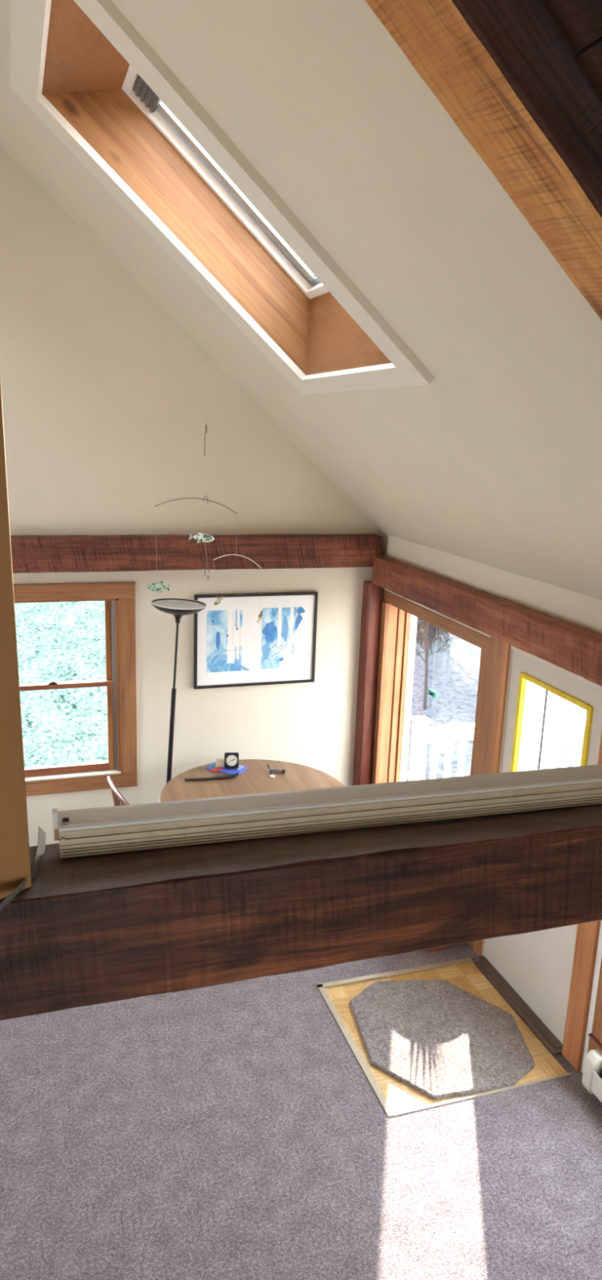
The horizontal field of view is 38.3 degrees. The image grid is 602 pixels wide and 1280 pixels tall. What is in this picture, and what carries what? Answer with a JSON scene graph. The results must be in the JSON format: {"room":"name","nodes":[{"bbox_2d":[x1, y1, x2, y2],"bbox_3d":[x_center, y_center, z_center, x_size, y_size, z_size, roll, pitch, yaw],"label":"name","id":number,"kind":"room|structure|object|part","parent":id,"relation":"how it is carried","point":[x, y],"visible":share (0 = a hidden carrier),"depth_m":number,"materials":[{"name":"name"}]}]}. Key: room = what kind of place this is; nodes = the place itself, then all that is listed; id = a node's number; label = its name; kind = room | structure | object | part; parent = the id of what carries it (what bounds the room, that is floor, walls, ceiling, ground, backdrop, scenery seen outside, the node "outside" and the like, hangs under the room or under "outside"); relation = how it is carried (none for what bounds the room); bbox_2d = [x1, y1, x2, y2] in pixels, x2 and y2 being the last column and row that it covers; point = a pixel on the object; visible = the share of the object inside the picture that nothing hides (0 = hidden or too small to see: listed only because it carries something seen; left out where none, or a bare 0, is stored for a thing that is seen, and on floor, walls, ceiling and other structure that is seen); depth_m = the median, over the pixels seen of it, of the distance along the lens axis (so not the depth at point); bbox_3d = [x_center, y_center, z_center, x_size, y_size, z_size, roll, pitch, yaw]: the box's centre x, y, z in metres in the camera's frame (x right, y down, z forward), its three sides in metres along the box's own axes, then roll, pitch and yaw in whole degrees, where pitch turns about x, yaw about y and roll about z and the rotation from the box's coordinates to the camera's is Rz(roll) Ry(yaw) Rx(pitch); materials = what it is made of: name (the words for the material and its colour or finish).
{"room":"loft overlooking living room","nodes":[
{"label":"loft overlooking living room","id":0,"kind":"room"},
{"bbox_2d":[0,376,31,899],"bbox_3d":[-1.107,-0.804,1.123,1.348,2.648,0.124,-3,14,-18],"label":"wooden post","id":1,"kind":"structure","parent":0,"point":[15,857],"depth_m":1.53,"materials":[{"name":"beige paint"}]},
{"bbox_2d":[0,826,45,911],"bbox_3d":[-0.528,0.444,1.631,0.044,0.020,0.383,2,14,0],"label":"metal strip","id":2,"kind":"object","parent":1,"relation":"attached to","point":[42,834],"visible":1,"depth_m":1.67,"materials":[{"name":"grey metal"}]},
{"bbox_2d":[0,803,601,1020],"bbox_3d":[0.024,0.545,1.898,4.200,0.260,0.228,-3,14,-18],"label":"tie beam","id":3,"kind":"structure","parent":1,"relation":"attached to","point":[101,928],"depth_m":1.77,"materials":[{"name":"brown wood"}]},
{"bbox_2d":[52,764,601,857],"bbox_3d":[0.306,0.361,1.968,1.671,0.084,0.061,-2,14,-16],"label":"baseboard heater","id":4,"kind":"object","parent":3,"relation":"on","point":[153,825],"visible":1,"depth_m":1.87,"materials":[{"name":"white paint"}]},
{"bbox_2d":[364,0,601,319],"bbox_3d":[0.453,-1.028,1.641,3.358,3.006,0.226,-3,14,-18],"label":"beam","id":5,"kind":"structure","parent":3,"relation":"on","point":[504,72],"depth_m":1.57,"materials":[{"name":"brown wood"}]},
{"bbox_2d":[0,146,382,846],"bbox_3d":[-2.535,-0.885,5.694,6.600,5.488,0.200,-3,14,-18],"label":"wall","id":6,"kind":"structure","parent":0,"point":[108,403],"depth_m":6.05,"materials":[{"name":"paint"}]},
{"bbox_2d":[13,582,137,796],"bbox_3d":[-1.799,0.342,6.249,1.180,1.550,0.254,-3,14,-18],"label":"window","id":7,"kind":"structure","parent":6,"relation":"in","point":[119,597],"depth_m":6.29,"materials":[{"name":"brown wood"}]},
{"bbox_3d":[-1.790,0.028,6.177,0.776,0.649,0.035,-3,14,-18],"label":"sash rail","id":8,"kind":"part","parent":7,"relation":"part of","materials":[{"name":"brown wood"}]},
{"bbox_3d":[-1.798,0.648,6.285,0.776,0.688,0.037,-3,14,-18],"label":"sash rail","id":9,"kind":"part","parent":7,"relation":"part of","materials":[{"name":"brown wood"}]},
{"bbox_3d":[-1.742,-0.330,5.983,1.180,0.114,0.028,-3,14,-18],"label":"casing","id":10,"kind":"part","parent":7,"relation":"part of","materials":[{"name":"brown wood"}]},
{"bbox_3d":[-1.792,1.064,6.322,1.180,0.113,0.028,-3,14,-18],"label":"casing","id":11,"kind":"part","parent":7,"relation":"part of","materials":[{"name":"wood"}]},
{"bbox_3d":[-1.790,0.028,6.177,0.860,0.649,0.035,-3,14,-18],"label":"sash","id":12,"kind":"part","parent":7,"relation":"part of","materials":[{"name":"brown wood"}]},
{"bbox_3d":[-1.798,0.648,6.285,0.860,0.688,0.037,-3,14,-18],"label":"sash","id":13,"kind":"part","parent":7,"relation":"part of","materials":[{"name":"brown wood"}]},
{"bbox_3d":[-1.264,0.345,6.319,0.120,1.323,0.024,-3,14,-18],"label":"casing","id":14,"kind":"part","parent":7,"relation":"part of","materials":[{"name":"brown wood"}]},
{"bbox_2d":[10,533,382,573],"bbox_3d":[-2.454,-0.552,5.622,6.400,0.242,0.142,-3,14,-18],"label":"beam","id":15,"kind":"structure","parent":6,"relation":"attached to","point":[30,553],"depth_m":6.10,"materials":[{"name":"brown wood"}]},
{"bbox_2d":[193,591,317,688],"bbox_3d":[-0.337,-0.002,6.536,0.948,0.712,0.034,-3,14,-18],"label":"framed picture","id":16,"kind":"object","parent":6,"relation":"attached to","point":[231,649],"visible":1,"depth_m":6.53,"materials":[{"name":"black paper"}]},
{"bbox_2d":[206,605,248,672],"bbox_3d":[-0.537,-0.007,6.465,0.339,0.502,0.004,-3,14,-18],"label":"print","id":17,"kind":"object","parent":16,"relation":"attached to","point":[227,626],"depth_m":6.46,"materials":[{"name":"blue paper"}]},
{"bbox_2d":[260,601,308,669],"bbox_3d":[-0.117,-0.037,6.598,0.378,0.518,0.006,-3,14,-18],"label":"print","id":18,"kind":"object","parent":16,"relation":"attached to","point":[284,625],"depth_m":6.60,"materials":[{"name":"blue paper"}]},
{"bbox_2d":[0,0,601,599],"bbox_3d":[-0.205,-1.855,3.774,3.761,3.379,4.730,-3,14,-18],"label":"ceiling","id":19,"kind":"structure","parent":0,"point":[495,461],"depth_m":2.90,"materials":[{"name":"paint"}]},
{"bbox_2d":[146,358,262,623],"bbox_3d":[-0.538,-0.988,4.998,0.712,1.854,0.054,-3,14,-18],"label":"mobile","id":20,"kind":"object","parent":19,"relation":"hanging from","point":[158,587],"visible":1,"depth_m":5.07,"materials":[{"name":"metal"}]},
{"bbox_3d":[-0.607,-0.779,5.027,0.484,0.092,0.005,-3,14,-18],"label":"wire arm","id":21,"kind":"part","parent":20,"relation":"part of"},
{"bbox_3d":[-0.379,-0.468,5.184,0.301,0.090,0.005,-3,14,-18],"label":"wire arm","id":22,"kind":"part","parent":20,"relation":"part of"},
{"bbox_2d":[9,0,434,394],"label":"window","id":23,"kind":"structure","parent":19,"relation":"attached to","point":[81,67],"depth_m":4.10,"materials":[{"name":"paint"}]},
{"bbox_3d":[-0.818,-2.409,3.447,0.383,0.094,1.230,-3,14,-18],"label":"panel","id":24,"kind":"part","parent":23,"relation":"part of","materials":[{"name":"brown wood"}]},
{"bbox_2d":[133,75,160,113],"bbox_3d":[-0.540,-2.417,3.539,0.135,0.133,1.160,-3,14,-18],"label":"roller blind","id":25,"kind":"object","parent":23,"relation":"attached to","point":[144,96],"depth_m":4.01,"materials":[{"name":"grey fabric"}]},
{"bbox_3d":[-0.192,-2.062,3.747,1.010,0.901,1.270,-3,14,-18],"label":"frame","id":26,"kind":"part","parent":23,"relation":"part of","materials":[{"name":"white paint"}]},
{"bbox_3d":[-0.164,-2.095,3.748,0.964,0.861,1.206,-3,14,-18],"label":"sash","id":27,"kind":"part","parent":23,"relation":"part of","materials":[{"name":"white metal"}]},
{"bbox_3d":[0.236,-1.470,4.044,0.028,0.404,1.230,-3,14,-18],"label":"panel","id":28,"kind":"part","parent":23,"relation":"part of","materials":[{"name":"brown wood"}]},
{"bbox_2d":[0,942,601,1279],"bbox_3d":[-1.376,2.668,2.628,6.600,0.120,7.840,-3,14,-18],"label":"floor","id":29,"kind":"structure","parent":0,"point":[233,1131],"depth_m":3.95,"materials":[{"name":"grey carpet"}]},
{"bbox_2d":[106,775,129,805],"bbox_3d":[-0.990,1.397,5.631,0.469,0.958,0.536,-3,14,-18],"label":"spindle chair","id":30,"kind":"object","parent":29,"relation":"on","point":[118,799],"visible":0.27,"depth_m":5.47,"materials":[{"name":"brown wood"}]},
{"bbox_2d":[150,597,206,782],"bbox_3d":[-0.902,0.718,6.178,0.442,2.021,0.384,-3,14,-18],"label":"floor lamp","id":31,"kind":"object","parent":29,"relation":"on","point":[178,607],"visible":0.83,"depth_m":6.03,"materials":[{"name":"black metal"}]},
{"bbox_3d":[-0.841,-0.220,5.960,0.379,0.087,0.380,-3,14,-18],"label":"lamp shade","id":32,"kind":"part","parent":31,"relation":"part of","materials":[{"name":"black metal"}]},
{"bbox_2d":[152,600,204,608],"bbox_3d":[-0.840,-0.242,5.954,0.354,0.022,0.354,-3,14,-18],"label":"diffuser","id":33,"kind":"object","parent":31,"relation":"attached to","point":[156,603],"depth_m":5.97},
{"bbox_2d":[159,759,343,802],"bbox_3d":[-0.323,1.422,6.050,1.311,0.746,1.311,-3,14,-18],"label":"dining table","id":34,"kind":"object","parent":29,"relation":"on","point":[255,779],"visible":0.23,"depth_m":6.17,"materials":[{"name":"brown wood"}]},
{"bbox_2d":[184,773,238,781],"bbox_3d":[-0.634,0.985,6.190,0.393,0.012,0.068,-3,14,-18],"label":"strap","id":35,"kind":"object","parent":34,"relation":"on","point":[233,775],"visible":1,"depth_m":6.18,"materials":[{"name":"plastic"}]},
{"bbox_2d":[205,761,248,774],"bbox_3d":[-0.541,0.943,6.388,0.272,0.009,0.185,9,15,27],"label":"magazine","id":36,"kind":"object","parent":34,"relation":"on","point":[240,769],"visible":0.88,"depth_m":6.35,"materials":[{"name":"blue paper"}]},
{"bbox_2d":[210,766,222,772],"bbox_3d":[-0.616,0.946,6.334,0.045,0.006,0.085,14,18,41],"label":"card","id":37,"kind":"object","parent":36,"relation":"on","point":[218,768],"visible":1,"depth_m":6.33,"materials":[{"name":"red paper"}]},
{"bbox_2d":[215,758,224,767],"bbox_3d":[-0.596,0.906,6.396,0.065,0.055,0.050,2,14,-1],"label":"box","id":38,"kind":"object","parent":36,"relation":"on","point":[220,762],"visible":0.89,"depth_m":6.37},
{"bbox_2d":[224,752,239,768],"bbox_3d":[-0.510,0.888,6.366,0.106,0.122,0.060,0,14,-6],"label":"alarm clock","id":39,"kind":"object","parent":36,"relation":"on","point":[231,759],"visible":1,"depth_m":6.34,"materials":[{"name":"black plastic"}]},
{"bbox_2d":[266,764,284,777],"bbox_3d":[-0.177,0.948,6.320,0.130,0.057,0.130,-3,14,-18],"label":"flashlight","id":40,"kind":"object","parent":34,"relation":"on","point":[271,769],"visible":1,"depth_m":6.33,"materials":[{"name":"grey metal"}]},
{"bbox_2d":[352,580,382,785],"bbox_3d":[0.525,0.562,6.915,0.130,2.075,0.128,-3,14,-18],"label":"post","id":41,"kind":"object","parent":29,"relation":"on","point":[372,593],"visible":0.8,"depth_m":6.81,"materials":[{"name":"red wood"}]},
{"bbox_2d":[422,945,449,951],"bbox_3d":[0.823,1.647,5.621,0.472,0.598,0.472,-3,14,-18],"label":"potted plant","id":42,"kind":"object","parent":29,"relation":"on","point":[437,948],"visible":0.02,"depth_m":5.50,"materials":[{"name":"green plant"}]},
{"bbox_2d":[349,979,534,1100],"bbox_3d":[0.757,2.153,4.787,0.926,0.024,0.972,-3,14,-18],"label":"rug","id":43,"kind":"object","parent":29,"relation":"on","point":[438,1039],"visible":1,"depth_m":4.70,"materials":[{"name":"grey carpet"}]},
{"bbox_2d":[315,957,570,1117],"bbox_3d":[0.743,2.151,4.810,1.027,0.012,1.058,-3,14,-18],"label":"trim","id":44,"kind":"structure","parent":29,"relation":"attached to","point":[321,987],"depth_m":4.67,"materials":[{"name":"metal"}]},
{"bbox_2d":[380,533,601,1072],"bbox_3d":[1.864,1.316,3.488,0.200,2.565,8.040,-3,14,-18],"label":"wall","id":45,"kind":"structure","parent":0,"point":[577,608],"depth_m":5.06,"materials":[{"name":"paint"}]},
{"bbox_2d":[371,591,489,783],"bbox_3d":[0.962,0.673,6.130,0.298,1.780,1.630,-3,14,-18],"label":"window frame","id":46,"kind":"structure","parent":45,"relation":"in","point":[408,612],"depth_m":6.73,"materials":[{"name":"orange wood"}]},
{"bbox_3d":[0.618,0.535,6.826,0.030,1.695,0.070,-3,14,-18],"label":"casing","id":47,"kind":"part","parent":46,"relation":"part of","materials":[{"name":"brown wood"}]},
{"bbox_3d":[1.073,0.642,6.160,0.065,1.695,1.630,-3,14,-18],"label":"frame","id":48,"kind":"part","parent":46,"relation":"part of","materials":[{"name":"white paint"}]},
{"bbox_2d":[426,631,436,697],"bbox_3d":[0.968,0.127,6.264,0.006,0.601,0.142,-3,14,-18],"label":"catcher","id":49,"kind":"object","parent":46,"relation":"hanging from","point":[433,694],"visible":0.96,"depth_m":6.31,"materials":[{"name":"teal glass"}]},
{"bbox_3d":[0.893,-0.152,5.925,0.012,0.085,1.577,-3,14,-18],"label":"casing","id":50,"kind":"part","parent":46,"relation":"part of","materials":[{"name":"brown wood"}]},
{"bbox_2d":[466,636,502,950],"bbox_3d":[1.127,0.963,5.357,0.014,2.075,0.137,-3,14,-18],"label":"trim","id":51,"kind":"structure","parent":45,"relation":"attached to","point":[495,649],"depth_m":5.22,"materials":[{"name":"brown wood"}]},
{"bbox_2d":[371,555,601,686],"bbox_3d":[1.265,-0.032,4.613,0.135,0.215,4.270,-3,14,-18],"label":"beam","id":52,"kind":"structure","parent":45,"relation":"attached to","point":[576,649],"depth_m":4.86,"materials":[{"name":"brown wood"}]},
{"bbox_2d":[473,641,511,955],"bbox_3d":[1.242,0.984,5.286,0.196,2.075,0.074,-3,14,-18],"label":"trim","id":53,"kind":"structure","parent":45,"relation":"attached to","point":[505,647],"depth_m":5.11,"materials":[{"name":"orange wood"}]},
{"bbox_2d":[475,955,562,1055],"bbox_3d":[1.313,2.103,5.068,0.210,0.018,0.889,-3,14,-18],"label":"trim","id":54,"kind":"structure","parent":45,"relation":"attached to","point":[527,1015],"depth_m":4.99,"materials":[{"name":"brown wood"}]},
{"bbox_2d":[483,649,601,1044],"bbox_3d":[1.314,1.124,4.837,0.100,1.994,0.856,-3,14,-18],"label":"door","id":55,"kind":"structure","parent":45,"relation":"in","point":[537,966],"depth_m":4.83,"materials":[{"name":"white paint"}]},
{"bbox_2d":[561,730,601,1071],"bbox_3d":[1.550,1.221,4.359,0.208,2.075,0.140,-3,14,-18],"label":"trim","id":56,"kind":"structure","parent":45,"relation":"attached to","point":[587,933],"depth_m":4.45,"materials":[{"name":"orange wood"}]},
{"bbox_2d":[581,1048,601,1102],"bbox_3d":[1.670,2.309,3.739,0.094,0.205,1.355,-3,14,-18],"label":"baseboard heater","id":57,"kind":"object","parent":45,"relation":"attached to","point":[591,1080],"visible":0.99,"depth_m":4.29,"materials":[{"name":"metal"}]},
{"bbox_3d":[1.647,2.334,3.699,0.012,0.112,1.285,-3,14,-18],"label":"panel","id":58,"kind":"part","parent":57,"relation":"part of","materials":[{"name":"metal"}]},
{"bbox_2d":[581,920,601,1073],"bbox_3d":[1.528,1.245,4.256,0.056,2.075,0.042,-3,14,-18],"label":"trim","id":59,"kind":"structure","parent":45,"relation":"attached to","point":[598,954],"depth_m":4.38,"materials":[{"name":"white paint"}]},
{"bbox_2d":[586,956,601,1053],"bbox_3d":[1.739,1.383,3.672,0.130,1.820,1.225,-3,14,-18],"label":"door","id":60,"kind":"structure","parent":45,"relation":"in","point":[595,1037],"depth_m":4.35,"materials":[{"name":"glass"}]},
{"bbox_3d":[1.713,2.205,3.873,0.122,0.110,1.225,-3,14,-18],"label":"sill","id":61,"kind":"part","parent":60,"relation":"part of","materials":[{"name":"brown wood"}]},
{"bbox_3d":[1.747,1.382,3.674,0.112,1.820,1.225,-3,14,-18],"label":"frame","id":62,"kind":"part","parent":60,"relation":"part of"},
{"bbox_2d":[540,0,601,102],"bbox_3d":[1.151,-0.756,-0.032,3.641,3.284,3.380,-3,14,-18],"label":"ceiling","id":63,"kind":"structure","parent":0,"point":[579,21],"depth_m":1.46,"materials":[{"name":"brown wood"}]},
{"label":"outside","id":64,"kind":"structure","parent":0,"visible":0},
{"bbox_3d":[2.755,2.203,5.613,2.660,0.100,4.580,-3,14,-18],"label":"deck","id":65,"kind":"object","parent":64,"visible":0},
{"bbox_2d":[408,714,586,780],"bbox_3d":[2.102,1.106,7.545,2.530,1.070,0.120,-3,14,-18],"label":"deck railing","id":66,"kind":"object","parent":65,"relation":"on","point":[422,735],"visible":0.34,"depth_m":7.19,"materials":[{"name":"white paint"}]},
{"bbox_3d":[0.957,1.156,7.170,0.120,1.070,0.120,-3,14,-18],"label":"post","id":67,"kind":"part","parent":66,"relation":"part of","materials":[{"name":"white paint"}]},
{"bbox_3d":[2.124,0.742,7.459,2.490,0.120,0.120,-3,14,-18],"label":"rail","id":68,"kind":"part","parent":66,"relation":"part of","materials":[{"name":"white paint"}]},
{"bbox_2d":[528,685,548,770],"bbox_3d":[1.530,0.629,5.931,0.200,2.720,0.330,-3,14,-18],"label":"porch column","id":69,"kind":"structure","parent":65,"relation":"on","point":[540,692],"depth_m":5.79,"materials":[{"name":"white paint"}]},
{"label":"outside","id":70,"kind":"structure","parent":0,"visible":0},
{"bbox_2d":[14,600,107,767],"bbox_3d":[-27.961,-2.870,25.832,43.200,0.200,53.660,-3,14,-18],"label":"window pane","id":71,"kind":"structure","parent":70,"point":[57,641],"depth_m":14.53,"materials":[{"name":"clear glass"}]},
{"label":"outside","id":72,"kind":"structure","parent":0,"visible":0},
{"bbox_2d":[405,620,586,781],"bbox_3d":[23.488,-1.831,29.211,57.080,0.180,100.000,-3,14,-18],"label":"outdoor view","id":73,"kind":"structure","parent":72,"point":[455,671],"depth_m":14.23,"materials":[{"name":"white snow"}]},
{"bbox_2d":[416,617,436,635],"bbox_3d":[1.786,-0.574,15.209,1.989,2.497,1.575,1,14,-5],"label":"bare tree","id":74,"kind":"object","parent":73,"relation":"on","point":[422,624],"visible":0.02,"depth_m":15.59,"materials":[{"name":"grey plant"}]},
{"bbox_2d":[416,618,448,638],"bbox_3d":[2.346,-1.559,18.423,1.863,2.918,1.948,-3,14,-18],"label":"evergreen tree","id":75,"kind":"object","parent":73,"relation":"on","point":[418,634],"visible":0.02,"depth_m":18.11,"materials":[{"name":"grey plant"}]},
{"bbox_2d":[414,617,455,709],"bbox_3d":[2.022,-0.472,13.342,1.626,3.188,2.266,-8,17,-34],"label":"bare tree","id":76,"kind":"object","parent":73,"relation":"on","point":[439,632],"visible":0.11,"depth_m":13.50,"materials":[{"name":"grey plant"}]}
]}

